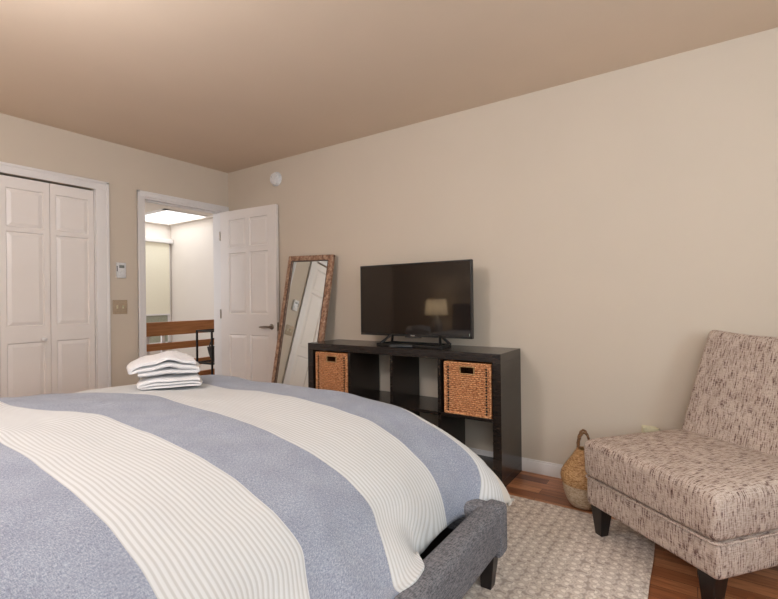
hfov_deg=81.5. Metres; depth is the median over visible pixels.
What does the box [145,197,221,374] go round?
trim
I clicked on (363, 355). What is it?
cube shelf
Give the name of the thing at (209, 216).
trim
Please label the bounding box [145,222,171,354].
wall
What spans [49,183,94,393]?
door
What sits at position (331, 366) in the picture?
storage basket
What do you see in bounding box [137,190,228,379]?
trim
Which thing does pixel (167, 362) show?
folded towel
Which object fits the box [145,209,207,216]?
trim
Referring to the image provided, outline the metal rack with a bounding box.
[196,329,214,374]
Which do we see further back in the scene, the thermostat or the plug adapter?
the thermostat
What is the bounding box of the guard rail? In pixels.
[146,319,214,374]
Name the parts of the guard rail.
post, post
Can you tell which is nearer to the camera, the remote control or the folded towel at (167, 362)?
the folded towel at (167, 362)
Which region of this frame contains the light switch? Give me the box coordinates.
[113,300,126,313]
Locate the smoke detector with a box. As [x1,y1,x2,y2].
[270,172,281,185]
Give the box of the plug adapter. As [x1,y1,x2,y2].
[643,426,658,431]
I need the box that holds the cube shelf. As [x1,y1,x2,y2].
[308,339,521,486]
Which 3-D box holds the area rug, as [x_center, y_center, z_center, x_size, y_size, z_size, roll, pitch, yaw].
[-0.171,1.118,1.966,2.199,0.011,1.959,-1,0,34]
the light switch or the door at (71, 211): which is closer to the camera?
the door at (71, 211)
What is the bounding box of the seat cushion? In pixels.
[584,429,777,541]
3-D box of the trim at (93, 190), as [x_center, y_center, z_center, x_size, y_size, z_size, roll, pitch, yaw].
[-2.717,0.140,3.139,0.120,2.030,1.200,-1,0,34]
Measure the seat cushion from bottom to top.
0.199 m
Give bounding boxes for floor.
[505,471,777,598]
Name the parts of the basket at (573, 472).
handle, handle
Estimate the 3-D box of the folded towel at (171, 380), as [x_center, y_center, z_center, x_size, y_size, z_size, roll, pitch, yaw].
[-1.198,0.435,2.479,0.319,0.067,0.273,-1,0,-25]
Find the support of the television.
on the cube shelf
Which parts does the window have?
pane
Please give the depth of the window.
7.41 m
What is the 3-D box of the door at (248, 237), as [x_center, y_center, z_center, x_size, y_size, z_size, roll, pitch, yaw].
[-1.370,0.126,4.346,0.761,2.006,0.090,-1,0,30]
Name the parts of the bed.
foot rail, leg, corner post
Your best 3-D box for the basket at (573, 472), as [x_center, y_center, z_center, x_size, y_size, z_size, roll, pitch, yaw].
[1.051,0.904,2.434,0.241,0.408,0.241,-1,0,34]
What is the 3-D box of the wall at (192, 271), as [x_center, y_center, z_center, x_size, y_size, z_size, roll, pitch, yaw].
[-2.337,0.280,6.781,3.331,4.950,0.120,-1,0,34]
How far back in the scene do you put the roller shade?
7.37 m
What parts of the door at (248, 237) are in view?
handle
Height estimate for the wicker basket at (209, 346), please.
0.287 m
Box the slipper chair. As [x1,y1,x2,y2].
[584,330,777,598]
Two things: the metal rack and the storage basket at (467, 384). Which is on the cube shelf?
the storage basket at (467, 384)
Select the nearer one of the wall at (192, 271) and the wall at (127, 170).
the wall at (127, 170)
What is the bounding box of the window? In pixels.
[146,244,170,343]
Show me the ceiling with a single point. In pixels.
(227, 86)
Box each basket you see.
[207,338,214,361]
[315,351,347,392]
[444,360,492,418]
[560,429,591,509]
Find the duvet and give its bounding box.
[0,375,513,598]
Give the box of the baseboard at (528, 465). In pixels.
[468,447,562,477]
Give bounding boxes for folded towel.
[126,351,200,376]
[136,373,202,389]
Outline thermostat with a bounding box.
[116,262,125,277]
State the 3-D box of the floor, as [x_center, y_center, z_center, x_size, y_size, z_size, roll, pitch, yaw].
[-0.302,1.185,1.674,5.739,0.120,3.663,-1,0,34]
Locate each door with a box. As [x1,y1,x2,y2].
[0,175,50,396]
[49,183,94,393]
[219,204,278,382]
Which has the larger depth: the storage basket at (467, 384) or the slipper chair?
the storage basket at (467, 384)
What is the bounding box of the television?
[360,259,473,348]
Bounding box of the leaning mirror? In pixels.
[271,254,334,386]
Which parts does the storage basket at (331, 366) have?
handle frame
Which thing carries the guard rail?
on the floor
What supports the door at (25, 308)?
in the wall at (127, 170)
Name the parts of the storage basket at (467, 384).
handle frame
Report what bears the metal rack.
on the floor
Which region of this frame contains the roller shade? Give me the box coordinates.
[145,237,172,315]
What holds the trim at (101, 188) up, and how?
attached to the wall at (127, 170)
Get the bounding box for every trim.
[0,161,110,388]
[91,189,96,388]
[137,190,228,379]
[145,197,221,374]
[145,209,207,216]
[145,215,212,225]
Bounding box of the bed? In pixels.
[394,499,506,598]
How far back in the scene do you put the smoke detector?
4.19 m
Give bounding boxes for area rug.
[462,494,654,598]
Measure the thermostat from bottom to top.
0.126 m
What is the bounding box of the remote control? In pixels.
[389,345,411,347]
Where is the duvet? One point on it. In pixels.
(223, 487)
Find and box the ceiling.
[0,0,777,215]
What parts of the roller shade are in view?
head rail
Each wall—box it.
[0,113,227,388]
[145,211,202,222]
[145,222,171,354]
[171,218,214,369]
[228,27,777,464]
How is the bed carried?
on the floor
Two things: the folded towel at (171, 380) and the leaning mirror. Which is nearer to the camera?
the folded towel at (171, 380)
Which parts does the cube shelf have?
panel, panel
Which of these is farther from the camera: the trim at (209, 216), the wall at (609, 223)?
the trim at (209, 216)
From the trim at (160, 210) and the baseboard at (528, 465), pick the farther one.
the trim at (160, 210)

